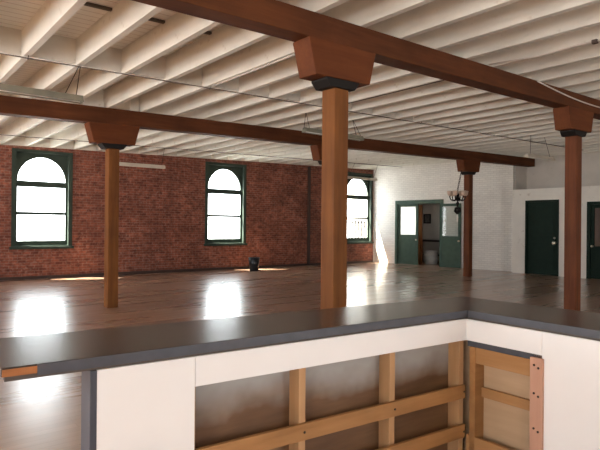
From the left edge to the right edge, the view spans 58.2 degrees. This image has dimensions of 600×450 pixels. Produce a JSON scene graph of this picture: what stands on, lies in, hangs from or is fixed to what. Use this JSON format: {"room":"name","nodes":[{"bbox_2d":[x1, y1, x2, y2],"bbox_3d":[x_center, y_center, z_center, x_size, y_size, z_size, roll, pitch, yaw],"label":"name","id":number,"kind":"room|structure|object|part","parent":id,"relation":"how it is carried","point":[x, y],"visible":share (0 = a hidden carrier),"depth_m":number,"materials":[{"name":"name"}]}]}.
{"room":"empty loft hall","nodes":[
{"label":"empty loft hall","id":0,"kind":"room"},
{"bbox_2d":[0,0,224,132],"bbox_3d":[1.682,-2.564,8.772,24.050,0.591,21.900,1,0,-39],"label":"ceiling","id":1,"kind":"structure","parent":0,"point":[16,14],"depth_m":6.71,"materials":[{"name":"beige wood"}]},
{"bbox_2d":[0,0,87,82],"bbox_3d":[-2.326,-2.280,5.403,0.075,0.362,21.337,1,0,-39],"label":"joist","id":2,"kind":"object","parent":1,"relation":"attached to","point":[52,14],"depth_m":6.12,"materials":[{"name":"white paint"}]},
{"bbox_2d":[30,35,75,64],"bbox_3d":[-3.227,-2.308,7.018,0.568,0.343,0.060,1,0,-39],"label":"joist blocking","id":3,"kind":"object","parent":2,"relation":"attached to","point":[56,48],"visible":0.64,"depth_m":7.04,"materials":[{"name":"white paint"}]},
{"bbox_2d":[0,0,162,123],"bbox_3d":[-1.823,-2.290,5.804,0.075,0.362,21.323,1,0,-39],"label":"joist","id":4,"kind":"object","parent":1,"relation":"attached to","point":[125,16],"depth_m":6.49,"materials":[{"name":"white paint"}]},
{"bbox_2d":[0,65,83,103],"bbox_3d":[-3.823,-1.886,6.432,2.370,0.505,0.150,1,0,-39],"label":"strip light","id":5,"kind":"object","parent":4,"relation":"hanging from","point":[4,88],"visible":1,"depth_m":6.84,"materials":[{"name":"grey metal"}]},
{"bbox_2d":[83,47,121,72],"bbox_3d":[-2.766,-2.318,7.471,0.568,0.343,0.060,1,0,-39],"label":"joist blocking","id":6,"kind":"object","parent":4,"relation":"attached to","point":[109,59],"visible":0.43,"depth_m":7.51,"materials":[{"name":"white paint"}]},
{"bbox_2d":[84,2,111,11],"bbox_3d":[-2.370,-2.452,5.968,0.568,0.043,0.050,1,0,-39],"label":"strip","id":7,"kind":"object","parent":1,"relation":"attached to","point":[89,4],"visible":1,"depth_m":6.04,"materials":[{"name":"black metal"}]},
{"bbox_2d":[0,12,220,143],"bbox_3d":[-1.320,-2.299,6.205,0.075,0.362,21.310,1,0,-39],"label":"joist","id":8,"kind":"object","parent":1,"relation":"attached to","point":[177,30],"depth_m":7.16,"materials":[{"name":"white paint"}]},
{"bbox_2d":[130,56,165,79],"bbox_3d":[-2.230,-2.328,7.830,0.568,0.343,0.060,1,0,-39],"label":"joist blocking","id":9,"kind":"object","parent":8,"relation":"attached to","point":[156,68],"visible":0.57,"depth_m":7.88,"materials":[{"name":"white paint"}]},
{"bbox_2d":[148,17,164,23],"bbox_3d":[-1.871,-2.462,6.374,0.568,0.043,0.050,1,0,-39],"label":"strip","id":10,"kind":"object","parent":1,"relation":"attached to","point":[152,19],"visible":0.36,"depth_m":6.48,"materials":[{"name":"black metal"}]},
{"bbox_2d":[25,0,348,145],"bbox_3d":[-0.817,-2.309,6.605,0.075,0.362,21.296,1,0,-39],"label":"joist","id":11,"kind":"object","parent":1,"relation":"attached to","point":[226,40],"depth_m":7.41,"materials":[{"name":"white paint"}]},
{"bbox_2d":[173,67,201,85],"bbox_3d":[-1.769,-2.337,8.283,0.568,0.343,0.060,1,0,-39],"label":"joist blocking","id":12,"kind":"object","parent":11,"relation":"attached to","point":[195,77],"visible":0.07,"depth_m":8.34,"materials":[{"name":"white paint"}]},
{"bbox_2d":[50,0,434,147],"bbox_3d":[-0.314,-2.318,7.006,0.075,0.362,21.283,1,0,-39],"label":"joist","id":13,"kind":"object","parent":1,"relation":"attached to","point":[364,13],"depth_m":7.39,"materials":[{"name":"white paint"}]},
{"bbox_2d":[211,77,238,91],"bbox_3d":[-1.233,-2.347,8.643,0.568,0.343,0.060,1,0,-39],"label":"joist blocking","id":14,"kind":"object","parent":13,"relation":"attached to","point":[232,85],"visible":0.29,"depth_m":8.70,"materials":[{"name":"white paint"}]},
{"bbox_2d":[211,53,294,86],"bbox_3d":[-0.426,-2.124,7.141,0.028,0.028,2.970,1,0,-39],"label":"conduit","id":15,"kind":"object","parent":13,"relation":"attached to","point":[291,55],"visible":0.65,"depth_m":7.35,"materials":[{"name":"white metal"}]},
{"bbox_2d":[74,0,519,148],"bbox_3d":[0.189,-2.328,7.407,0.075,0.362,21.269,1,0,-39],"label":"joist","id":16,"kind":"object","parent":1,"relation":"attached to","point":[436,14],"depth_m":6.31,"materials":[{"name":"white paint"}]},
{"bbox_2d":[246,85,268,96],"bbox_3d":[-0.772,-2.357,9.095,0.568,0.343,0.060,1,0,-39],"label":"joist blocking","id":17,"kind":"object","parent":16,"relation":"attached to","point":[263,91],"visible":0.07,"depth_m":9.15,"materials":[{"name":"white paint"}]},
{"bbox_2d":[97,0,599,150],"bbox_3d":[0.691,-2.338,7.808,0.075,0.362,21.256,1,0,-39],"label":"joist","id":18,"kind":"object","parent":1,"relation":"attached to","point":[521,12],"depth_m":6.31,"materials":[{"name":"white paint"}]},
{"bbox_2d":[277,91,299,101],"bbox_3d":[-0.235,-2.366,9.455,0.568,0.343,0.060,1,0,-39],"label":"joist blocking","id":19,"kind":"object","parent":18,"relation":"attached to","point":[295,97],"visible":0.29,"depth_m":9.52,"materials":[{"name":"white paint"}]},
{"bbox_2d":[119,2,599,151],"bbox_3d":[1.194,-2.347,8.209,0.075,0.362,21.242,1,0,-39],"label":"joist","id":20,"kind":"object","parent":1,"relation":"attached to","point":[587,16],"depth_m":6.82,"materials":[{"name":"white paint"}]},
{"bbox_2d":[306,99,321,105],"bbox_3d":[0.225,-2.376,9.908,0.568,0.343,0.060,1,0,-39],"label":"joist blocking","id":21,"kind":"object","parent":20,"relation":"attached to","point":[316,102],"visible":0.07,"depth_m":9.93,"materials":[{"name":"white paint"}]},
{"bbox_2d":[139,24,599,153],"bbox_3d":[1.697,-2.357,8.610,0.075,0.362,21.229,1,0,-39],"label":"joist","id":22,"kind":"object","parent":1,"relation":"attached to","point":[544,46],"depth_m":8.43,"materials":[{"name":"white paint"}]},
{"bbox_2d":[119,148,164,168],"bbox_3d":[-4.474,-1.928,15.046,1.444,0.612,0.150,1,0,-35],"label":"strip light","id":23,"kind":"object","parent":22,"relation":"hanging from","point":[120,163],"visible":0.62,"depth_m":15.04,"materials":[{"name":"white metal"}]},
{"bbox_2d":[348,80,444,103],"bbox_3d":[1.569,-2.168,8.765,0.014,0.014,2.970,1,0,-39],"label":"conduit","id":24,"kind":"object","parent":22,"relation":"attached to","point":[441,80],"visible":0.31,"depth_m":8.71,"materials":[{"name":"grey metal"}]},
{"bbox_2d":[158,43,599,154],"bbox_3d":[2.200,-2.366,9.011,0.075,0.362,21.215,1,0,-39],"label":"joist","id":25,"kind":"object","parent":1,"relation":"attached to","point":[588,52],"depth_m":9.06,"materials":[{"name":"white paint"}]},
{"bbox_2d":[302,113,321,134],"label":"strip light","id":26,"kind":"object","parent":25,"relation":"hanging from","point":[309,130],"depth_m":10.60,"materials":[{"name":"white metal"}]},
{"bbox_2d":[357,108,371,113],"bbox_3d":[1.223,-2.395,10.720,0.568,0.343,0.060,1,0,-39],"label":"joist blocking","id":27,"kind":"object","parent":25,"relation":"attached to","point":[367,111],"visible":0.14,"depth_m":10.79,"materials":[{"name":"white paint"}]},
{"bbox_2d":[177,57,599,155],"bbox_3d":[2.703,-2.376,9.412,0.075,0.362,21.202,1,0,-39],"label":"joist","id":28,"kind":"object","parent":1,"relation":"attached to","point":[591,65],"depth_m":9.71,"materials":[{"name":"white paint"}]},
{"bbox_2d":[379,112,395,117],"bbox_3d":[1.759,-2.405,11.079,0.568,0.343,0.060,1,0,-39],"label":"joist blocking","id":29,"kind":"object","parent":28,"relation":"attached to","point":[393,115],"visible":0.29,"depth_m":11.13,"materials":[{"name":"white paint"}]},
{"bbox_2d":[195,70,599,157],"bbox_3d":[3.206,-2.386,9.813,0.075,0.362,21.188,1,0,-39],"label":"joist","id":30,"kind":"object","parent":1,"relation":"attached to","point":[594,76],"depth_m":10.33,"materials":[{"name":"white paint"}]},
{"bbox_2d":[348,120,363,140],"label":"strip light","id":31,"kind":"object","parent":30,"relation":"hanging from","point":[350,137],"depth_m":11.39,"materials":[{"name":"white metal"}]},
{"bbox_2d":[402,116,412,120],"bbox_3d":[2.220,-2.414,11.532,0.568,0.343,0.060,1,0,-39],"label":"joist blocking","id":32,"kind":"object","parent":30,"relation":"attached to","point":[407,118],"visible":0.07,"depth_m":11.61,"materials":[{"name":"white paint"}]},
{"bbox_2d":[212,81,599,158],"bbox_3d":[3.709,-2.395,10.214,0.075,0.362,21.175,1,0,-39],"label":"joist","id":33,"kind":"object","parent":1,"relation":"attached to","point":[593,86],"depth_m":11.14,"materials":[{"name":"white paint"}]},
{"bbox_2d":[422,120,433,123],"bbox_3d":[2.756,-2.424,11.892,0.568,0.343,0.060,1,0,-39],"label":"joist blocking","id":34,"kind":"object","parent":33,"relation":"attached to","point":[429,121],"visible":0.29,"depth_m":11.97,"materials":[{"name":"white paint"}]},
{"bbox_2d":[259,113,553,161],"bbox_3d":[5.217,-2.424,11.416,0.075,0.362,21.134,1,0,-39],"label":"joist","id":35,"kind":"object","parent":1,"relation":"attached to","point":[548,115],"depth_m":13.13,"materials":[{"name":"white paint"}]},
{"bbox_2d":[228,90,599,159],"bbox_3d":[4.212,-2.405,10.614,0.075,0.362,21.161,1,0,-39],"label":"joist","id":36,"kind":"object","parent":1,"relation":"attached to","point":[593,94],"depth_m":11.87,"materials":[{"name":"white paint"}]},
{"bbox_2d":[274,118,553,162],"bbox_3d":[5.720,-2.434,11.817,0.075,0.362,21.121,1,0,-39],"label":"joist","id":37,"kind":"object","parent":1,"relation":"attached to","point":[547,121],"depth_m":13.64,"materials":[{"name":"white paint"}]},
{"bbox_2d":[244,98,599,160],"bbox_3d":[4.714,-2.414,11.015,0.075,0.362,21.148,1,0,-39],"label":"joist","id":38,"kind":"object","parent":1,"relation":"attached to","point":[544,110],"depth_m":12.49,"materials":[{"name":"white paint"}]},
{"bbox_2d":[287,118,599,163],"bbox_3d":[6.223,-2.443,12.218,0.075,0.362,21.107,1,0,-39],"label":"joist","id":39,"kind":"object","parent":1,"relation":"attached to","point":[548,126],"depth_m":14.21,"materials":[{"name":"white paint"}]},
{"bbox_2d":[301,122,599,164],"bbox_3d":[6.726,-2.453,12.619,0.075,0.362,21.094,1,0,-39],"label":"joist","id":40,"kind":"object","parent":1,"relation":"attached to","point":[597,124],"depth_m":14.77,"materials":[{"name":"white paint"}]},
{"bbox_2d":[314,127,599,165],"bbox_3d":[7.229,-2.462,13.020,0.075,0.362,21.080,1,0,-39],"label":"joist","id":41,"kind":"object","parent":1,"relation":"attached to","point":[593,128],"depth_m":15.37,"materials":[{"name":"white paint"}]},
{"bbox_2d":[523,137,554,160],"bbox_3d":[6.204,-2.006,13.942,1.301,0.593,0.150,1,0,-37],"label":"strip light","id":42,"kind":"object","parent":41,"relation":"hanging from","point":[527,155],"visible":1,"depth_m":13.86,"materials":[{"name":"white metal"}]},
{"bbox_2d":[348,131,599,163],"bbox_3d":[7.732,-2.472,13.421,0.075,0.362,21.067,1,0,-39],"label":"joist","id":43,"kind":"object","parent":1,"relation":"attached to","point":[593,132],"depth_m":15.88,"materials":[{"name":"white paint"}]},
{"bbox_2d":[348,134,599,165],"bbox_3d":[8.235,-2.482,13.822,0.075,0.362,21.053,1,0,-39],"label":"joist","id":44,"kind":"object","parent":1,"relation":"attached to","point":[591,136],"depth_m":16.49,"materials":[{"name":"white paint"}]},
{"bbox_2d":[350,138,599,167],"bbox_3d":[8.737,-2.491,14.223,0.075,0.362,21.040,1,0,-39],"label":"joist","id":45,"kind":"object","parent":1,"relation":"attached to","point":[594,139],"depth_m":17.14,"materials":[{"name":"white paint"}]},
{"bbox_2d":[348,163,377,180],"bbox_3d":[2.351,-2.054,20.605,1.842,0.636,0.150,1,0,-39],"label":"strip light","id":46,"kind":"object","parent":45,"relation":"hanging from","point":[349,176],"visible":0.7,"depth_m":20.60,"materials":[{"name":"white metal"}]},
{"bbox_2d":[361,141,599,168],"bbox_3d":[9.240,-2.501,14.623,0.075,0.362,21.026,1,0,-39],"label":"joist","id":47,"kind":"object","parent":1,"relation":"attached to","point":[596,142],"depth_m":17.64,"materials":[{"name":"white paint"}]},
{"bbox_2d":[372,144,599,169],"bbox_3d":[9.743,-2.510,15.024,0.075,0.362,21.013,1,0,-39],"label":"joist","id":48,"kind":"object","parent":1,"relation":"attached to","point":[595,145],"depth_m":18.21,"materials":[{"name":"white paint"}]},
{"bbox_2d":[488,39,599,64],"bbox_3d":[3.722,-2.137,5.937,0.099,0.045,3.524,1,0,-41],"label":"wire","id":49,"kind":"object","parent":1,"relation":"attached to","point":[594,41],"visible":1,"depth_m":6.65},
{"bbox_2d":[513,147,599,156],"bbox_3d":[12.163,-2.506,13.073,0.075,0.362,14.930,1,0,-39],"label":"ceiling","id":50,"kind":"structure","parent":1,"relation":"attached to","point":[591,148],"depth_m":17.66,"materials":[{"name":"white paint"}]},
{"bbox_2d":[542,149,599,155],"bbox_3d":[12.661,-2.516,13.479,0.075,0.362,14.930,1,0,-39],"label":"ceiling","id":51,"kind":"structure","parent":1,"relation":"attached to","point":[596,150],"depth_m":18.07,"materials":[{"name":"white paint"}]},
{"bbox_3d":[-2.829,-2.270,5.002,0.075,0.362,21.350,1,0,-39],"label":"ceiling","id":52,"kind":"structure","parent":1,"relation":"attached to","visible":0},
{"bbox_2d":[0,26,20,55],"bbox_3d":[-3.764,-2.299,6.659,0.568,0.343,0.060,1,0,-39],"label":"joist blocking","id":53,"kind":"object","parent":52,"relation":"attached to","point":[10,38],"visible":1,"depth_m":6.74,"materials":[{"name":"white paint"}]},
{"bbox_3d":[-6.349,-2.203,2.195,0.075,0.362,21.444,1,0,-39],"label":"ceiling","id":54,"kind":"structure","parent":1,"relation":"attached to","visible":0},
{"bbox_2d":[0,53,563,146],"bbox_3d":[0.187,-2.157,9.652,22.250,0.521,0.111,1,0,-39],"label":"pipe","id":55,"kind":"object","parent":54,"relation":"attached to","point":[28,57],"visible":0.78,"depth_m":8.45,"materials":[{"name":"black metal"}]},
{"bbox_3d":[-5.846,-2.213,2.596,0.075,0.362,21.431,1,0,-39],"label":"ceiling","id":56,"kind":"structure","parent":1,"relation":"attached to","visible":0},
{"bbox_2d":[0,134,398,166],"bbox_3d":[-4.344,-2.187,14.937,21.900,0.513,0.051,1,0,-39],"label":"pipe","id":57,"kind":"object","parent":56,"relation":"attached to","point":[0,134],"visible":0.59,"depth_m":15.71,"materials":[{"name":"black metal"}]},
{"bbox_2d":[0,144,373,277],"bbox_3d":[-5.551,-0.654,16.640,22.800,4.350,0.240,1,0,-38],"label":"wall","id":58,"kind":"structure","parent":0,"point":[162,211],"depth_m":17.49,"materials":[{"name":"red brick"}]},
{"bbox_2d":[9,148,73,249],"bbox_3d":[-7.272,-0.711,15.208,1.665,2.770,0.240,1,0,-38],"label":"window","id":59,"kind":"structure","parent":58,"relation":"in","point":[64,160],"depth_m":15.23,"materials":[{"name":"green paint"}]},
{"bbox_3d":[-7.262,0.636,15.179,1.665,0.075,0.170,1,0,-38],"label":"sill","id":60,"kind":"part","parent":59,"relation":"part of","materials":[{"name":"green paint"}]},
{"bbox_3d":[-7.325,-0.236,15.271,1.365,1.660,0.060,1,0,-38],"label":"sash","id":61,"kind":"part","parent":59,"relation":"part of","materials":[{"name":"white glass"}]},
{"bbox_3d":[-7.316,-1.621,15.276,1.365,0.790,0.070,1,0,-38],"label":"arch panel","id":62,"kind":"part","parent":59,"relation":"part of","materials":[{"name":"white glass"}]},
{"bbox_2d":[1,133,371,169],"bbox_3d":[-5.558,-2.396,16.443,22.080,0.857,0.044,1,0,-38],"label":"trim ledger","id":63,"kind":"structure","parent":58,"relation":"attached to","point":[17,141],"depth_m":15.94,"materials":[{"name":"white paint"}]},
{"bbox_2d":[0,260,372,280],"bbox_3d":[-5.593,1.480,16.455,22.140,0.080,0.020,1,0,-38],"label":"baseboard","id":64,"kind":"structure","parent":58,"relation":"attached to","point":[303,264],"depth_m":17.23,"materials":[{"name":"paint"}]},
{"bbox_2d":[204,161,247,245],"bbox_3d":[-2.612,-0.716,18.844,1.715,2.870,0.240,1,0,-38],"label":"window","id":65,"kind":"structure","parent":58,"relation":"in","point":[240,171],"depth_m":18.96,"materials":[{"name":"green paint"}]},
{"bbox_3d":[-2.666,-0.223,18.907,1.415,1.722,0.060,1,0,-38],"label":"sash","id":66,"kind":"part","parent":65,"relation":"part of","materials":[{"name":"glass"}]},
{"bbox_3d":[-2.656,-1.661,18.912,1.415,0.822,0.070,1,0,-38],"label":"arch panel","id":67,"kind":"part","parent":65,"relation":"part of","materials":[{"name":"glass"}]},
{"bbox_3d":[-2.603,0.681,18.815,1.715,0.075,0.170,1,0,-38],"label":"sill","id":68,"kind":"part","parent":65,"relation":"part of","materials":[{"name":"green paint"}]},
{"bbox_2d":[307,166,310,264],"bbox_3d":[0.346,-0.353,21.027,0.101,3.860,0.100,1,0,-39],"label":"drain pipe","id":69,"kind":"object","parent":58,"relation":"attached to","point":[309,167],"visible":1,"depth_m":20.99,"materials":[{"name":"metal"}]},
{"bbox_2d":[347,220,365,237],"bbox_3d":[2.276,0.267,23.033,1.620,0.940,0.202,1,0,-38],"label":"guard","id":70,"kind":"object","parent":58,"relation":"attached to","point":[348,222],"visible":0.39,"depth_m":23.20,"materials":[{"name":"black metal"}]},
{"bbox_2d":[347,172,373,243],"bbox_3d":[2.455,-0.707,22.798,1.680,2.990,0.240,1,0,-38],"label":"window","id":71,"kind":"structure","parent":58,"relation":"in","point":[368,184],"depth_m":23.17,"materials":[{"name":"green paint"}]},
{"bbox_3d":[2.401,-0.191,22.861,1.380,1.797,0.060,1,0,-38],"label":"sash","id":72,"kind":"part","parent":71,"relation":"part of","materials":[{"name":"glass"}]},
{"bbox_3d":[2.412,-1.692,22.866,1.380,0.860,0.070,1,0,-38],"label":"arch panel","id":73,"kind":"part","parent":71,"relation":"part of","materials":[{"name":"white glass"}]},
{"bbox_3d":[2.464,0.750,22.769,1.680,0.075,0.170,1,0,-38],"label":"sill","id":74,"kind":"part","parent":71,"relation":"part of","materials":[{"name":"green paint"}]},
{"bbox_2d":[0,260,599,449],"bbox_3d":[2.866,1.647,9.761,27.200,0.120,21.900,1,0,-39],"label":"floor","id":75,"kind":"structure","parent":0,"point":[40,413],"depth_m":11.38,"materials":[{"name":"brown wood"}]},
{"bbox_2d":[84,122,139,307],"bbox_3d":[-3.507,-0.170,10.038,0.950,3.402,0.270,1,0,-39],"label":"timber post","id":76,"kind":"object","parent":75,"relation":"on","point":[112,138],"visible":1,"depth_m":9.95,"materials":[{"name":"brown wood"}]},
{"bbox_3d":[-3.496,-1.456,10.040,0.460,0.099,0.250,1,0,-39],"label":"cap plate","id":77,"kind":"part","parent":76,"relation":"part of","materials":[{"name":"black metal"}]},
{"bbox_2d":[248,257,259,270],"bbox_3d":[-1.553,1.325,18.245,0.408,0.465,0.408,1,0,-39],"label":"waste bin","id":78,"kind":"object","parent":75,"relation":"on","point":[253,261],"visible":1,"depth_m":18.11,"materials":[{"name":"black plastic"}]},
{"bbox_2d":[81,319,465,449],"bbox_3d":[0.096,1.045,2.608,2.168,1.018,0.138,1,0,-34],"label":"counter base","id":79,"kind":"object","parent":75,"relation":"on","point":[403,388],"depth_m":2.50,"materials":[{"name":"white paint"}]},
{"bbox_3d":[-0.789,1.036,2.004,0.025,1.018,0.137,1,0,-34],"label":"panel","id":80,"kind":"part","parent":79,"relation":"part of","materials":[{"name":"stone"}]},
{"bbox_3d":[-0.588,1.038,2.069,0.380,1.018,0.013,1,0,-34],"label":"white panel","id":81,"kind":"part","parent":79,"relation":"part of","materials":[{"name":"paint"}]},
{"bbox_3d":[0.259,0.955,2.653,1.668,0.076,0.162,1,0,-39],"label":"rail","id":82,"kind":"part","parent":79,"relation":"part of","materials":[{"name":"brown wood"}]},
{"bbox_3d":[0.267,0.598,2.650,1.677,0.121,0.013,1,0,-34],"label":"white header panel","id":83,"kind":"part","parent":79,"relation":"part of","materials":[{"name":"paint"}]},
{"bbox_3d":[0.257,1.183,2.652,1.673,0.075,0.021,1,0,-34],"label":"rail","id":84,"kind":"part","parent":79,"relation":"part of","materials":[{"name":"brown wood"}]},
{"bbox_2d":[310,145,321,164],"bbox_3d":[0.683,-0.190,13.334,0.950,3.522,0.270,1,0,-39],"label":"timber post","id":85,"kind":"object","parent":75,"relation":"on","point":[316,150],"visible":0.23,"depth_m":13.03,"materials":[{"name":"brown wood"}]},
{"bbox_2d":[0,95,534,166],"bbox_3d":[-0.971,-2.053,12.022,23.617,0.821,0.240,1,0,-38],"label":"timber beam","id":86,"kind":"structure","parent":85,"relation":"on","point":[9,105],"depth_m":11.13,"materials":[{"name":"brown wood"}]},
{"bbox_2d":[81,89,102,106],"bbox_3d":[-3.777,-2.325,9.794,0.360,0.368,0.120,1,0,-39],"label":"joist blocking","id":87,"kind":"object","parent":86,"relation":"attached to","point":[96,99],"visible":0.5,"depth_m":9.77,"materials":[{"name":"white paint"}]},
{"bbox_2d":[128,96,138,110],"bbox_3d":[-3.176,-2.336,10.284,0.170,0.364,0.120,1,0,-39],"label":"joist blocking","id":88,"kind":"object","parent":86,"relation":"on","point":[133,104],"visible":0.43,"depth_m":10.23,"materials":[{"name":"white paint"}]},
{"bbox_2d":[447,170,467,222],"bbox_3d":[4.784,-0.873,16.352,0.620,1.608,0.624,1,0,-39],"label":"chandelier","id":89,"kind":"object","parent":86,"relation":"hanging from","point":[456,193],"visible":1,"depth_m":16.31,"materials":[{"name":"black metal"}]},
{"bbox_2d":[293,36,375,308],"bbox_3d":[0.363,-0.162,5.699,0.950,3.443,0.270,1,0,-39],"label":"timber post","id":90,"kind":"object","parent":75,"relation":"on","point":[334,69],"visible":0.91,"depth_m":5.61,"materials":[{"name":"brown wood"}]},
{"bbox_3d":[0.375,-1.468,5.701,0.460,0.099,0.250,1,0,-39],"label":"cap plate","id":91,"kind":"part","parent":90,"relation":"part of","materials":[{"name":"black metal"}]},
{"bbox_2d":[418,205,422,263],"bbox_3d":[4.987,0.395,22.413,0.050,2.450,0.230,1,0,-39],"label":"wooden board","id":92,"kind":"object","parent":75,"relation":"on","point":[420,206],"visible":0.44,"depth_m":22.36,"materials":[{"name":"brown wood"}]},
{"bbox_2d":[422,239,438,260],"bbox_3d":[6.077,1.145,23.402,0.800,0.970,2.600,1,0,-39],"label":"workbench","id":93,"kind":"object","parent":75,"relation":"on","point":[423,240],"visible":0.07,"depth_m":23.55,"materials":[{"name":"brown wood"}]},
{"bbox_2d":[424,251,437,263],"bbox_3d":[5.476,1.352,22.553,0.580,0.545,0.580,1,0,-39],"label":"drum","id":94,"kind":"object","parent":75,"relation":"on","point":[430,257],"visible":0.98,"depth_m":22.32,"materials":[{"name":"white plastic"}]},
{"bbox_2d":[456,159,480,276],"bbox_3d":[5.290,-0.211,16.958,0.950,3.654,0.270,1,0,-39],"label":"timber post","id":95,"kind":"object","parent":75,"relation":"on","point":[469,168],"visible":1,"depth_m":16.88,"materials":[{"name":"brown wood"}]},
{"bbox_3d":[5.302,-1.623,16.959,0.460,0.099,0.250,1,0,-39],"label":"cap plate","id":96,"kind":"part","parent":95,"relation":"part of","materials":[{"name":"black metal"}]},
{"bbox_2d":[463,318,599,449],"bbox_3d":[1.608,1.058,2.337,0.144,1.018,2.288,1,0,-37],"label":"counter base","id":97,"kind":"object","parent":75,"relation":"on","point":[526,389],"depth_m":2.83,"materials":[{"name":"white paint"}]},
{"bbox_2d":[0,296,599,381],"bbox_3d":[0.701,0.514,1.983,2.880,0.052,2.885,1,0,-39],"label":"countertop","id":98,"kind":"structure","parent":97,"relation":"on","point":[33,356],"depth_m":2.47,"materials":[{"name":"stone"}]},
{"bbox_3d":[1.115,0.746,2.946,0.022,0.090,0.347,1,0,-37],"label":"rail","id":99,"kind":"part","parent":97,"relation":"part of","materials":[{"name":"brown wood"}]},
{"bbox_3d":[1.105,0.606,2.940,0.013,0.121,0.455,1,0,-37],"label":"white header panel","id":100,"kind":"part","parent":97,"relation":"part of","materials":[{"name":"paint"}]},
{"bbox_3d":[1.157,0.964,2.975,0.020,0.056,0.344,1,0,-37],"label":"rail","id":101,"kind":"part","parent":97,"relation":"part of","materials":[{"name":"brown wood"}]},
{"bbox_3d":[1.751,1.059,2.078,0.013,1.018,1.702,1,0,-37],"label":"white panel","id":102,"kind":"part","parent":97,"relation":"part of","materials":[{"name":"paint"}]},
{"bbox_2d":[553,106,593,310],"bbox_3d":[4.659,-0.182,9.198,0.950,3.567,0.270,1,0,-39],"label":"timber post","id":103,"kind":"object","parent":75,"relation":"on","point":[573,124],"visible":0.88,"depth_m":9.12,"materials":[{"name":"brown wood"}]},
{"bbox_2d":[132,0,599,119],"bbox_3d":[2.663,-2.044,7.561,23.610,0.786,0.240,1,0,-39],"label":"timber beam","id":104,"kind":"structure","parent":103,"relation":"on","point":[275,18],"depth_m":5.90,"materials":[{"name":"brown wood"}]},
{"bbox_2d":[537,81,599,107],"bbox_3d":[4.643,-2.120,8.995,2.731,0.102,0.022,1,0,-39],"label":"cable","id":105,"kind":"object","parent":104,"relation":"attached to","point":[537,81],"visible":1,"depth_m":8.69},
{"bbox_3d":[4.671,-1.551,9.200,0.460,0.099,0.250,1,0,-39],"label":"cap plate","id":106,"kind":"part","parent":103,"relation":"part of","materials":[{"name":"black metal"}]},
{"bbox_2d":[348,194,366,237],"bbox_3d":[3.868,0.113,25.175,3.000,3.000,1.550,1,0,-39],"label":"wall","id":107,"kind":"structure","parent":0,"point":[356,207],"depth_m":24.32,"materials":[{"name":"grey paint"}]},
{"bbox_2d":[348,191,366,194],"bbox_3d":[5.597,-1.424,23.189,3.150,0.100,6.800,1,0,-39],"label":"ceiling","id":108,"kind":"structure","parent":0,"point":[364,192],"depth_m":24.38,"materials":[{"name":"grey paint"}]},
{"bbox_2d":[419,203,440,260],"bbox_3d":[6.747,0.137,24.135,0.150,3.000,6.800,1,0,-39],"label":"wall","id":109,"kind":"structure","parent":0,"point":[429,231],"depth_m":24.82,"materials":[{"name":"grey paint"}]},
{"bbox_2d":[423,214,430,223],"bbox_3d":[5.907,-0.289,25.022,0.033,0.440,0.400,1,0,-39],"label":"wall picture","id":110,"kind":"object","parent":109,"relation":"attached to","point":[427,217],"visible":1,"depth_m":25.01,"materials":[{"name":"black metal"}]},
{"bbox_2d":[425,215,429,221],"bbox_3d":[5.915,-0.289,25.029,0.013,0.340,0.300,1,0,-39],"label":"print","id":111,"kind":"object","parent":110,"relation":"attached to","point":[427,217],"depth_m":25.01},
{"bbox_2d":[373,161,515,271],"bbox_3d":[5.383,-0.553,21.154,0.200,4.350,6.154,1,0,-44],"label":"wall","id":112,"kind":"structure","parent":0,"point":[494,184],"depth_m":20.42,"materials":[{"name":"white brick"}]},
{"bbox_2d":[395,199,460,267],"bbox_3d":[5.064,0.309,21.381,0.316,2.620,3.061,1,0,-41],"label":"door","id":113,"kind":"structure","parent":112,"relation":"in","point":[406,246],"depth_m":21.71,"materials":[{"name":"green paint"}]},
{"bbox_2d":[401,207,415,234],"bbox_3d":[5.162,-0.195,25.937,0.034,1.480,1.200,1,0,-39],"label":"window pane","id":114,"kind":"object","parent":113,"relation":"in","point":[408,214],"visible":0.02,"depth_m":25.88,"materials":[{"name":"white glass"}]},
{"bbox_3d":[4.801,0.307,21.686,0.180,2.620,2.250,1,0,-44],"label":"frame","id":115,"kind":"part","parent":113,"relation":"part of","materials":[{"name":"green paint"}]},
{"bbox_2d":[515,166,526,189],"bbox_3d":[7.839,-0.534,19.320,0.749,4.350,0.200,1,0,-39],"label":"wall","id":116,"kind":"structure","parent":0,"point":[521,172],"depth_m":19.24,"materials":[{"name":"grey paint"}]},
{"bbox_2d":[512,186,599,278],"bbox_3d":[12.203,0.252,13.137,1.200,2.840,14.500,1,0,-38],"label":"wall partition","id":117,"kind":"structure","parent":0,"point":[588,193],"depth_m":17.51,"materials":[{"name":"beige paint"}]},
{"bbox_2d":[525,199,558,275],"bbox_3d":[7.971,0.410,17.716,0.182,2.460,1.140,1,0,-38],"label":"door","id":118,"kind":"structure","parent":117,"relation":"in","point":[541,216],"depth_m":17.70,"materials":[{"name":"green paint"}]},
{"bbox_2d":[586,201,599,278],"bbox_3d":[9.205,0.469,16.130,0.196,2.360,1.144,1,0,-39],"label":"door","id":119,"kind":"structure","parent":117,"relation":"in","point":[593,252],"depth_m":16.45,"materials":[{"name":"green paint"}]},
{"bbox_2d":[527,151,599,245],"bbox_3d":[12.922,-0.496,13.832,0.200,4.350,15.130,1,0,-39],"label":"wall","id":120,"kind":"structure","parent":0,"point":[545,174],"depth_m":18.54,"materials":[{"name":"grey paint"}]}
]}

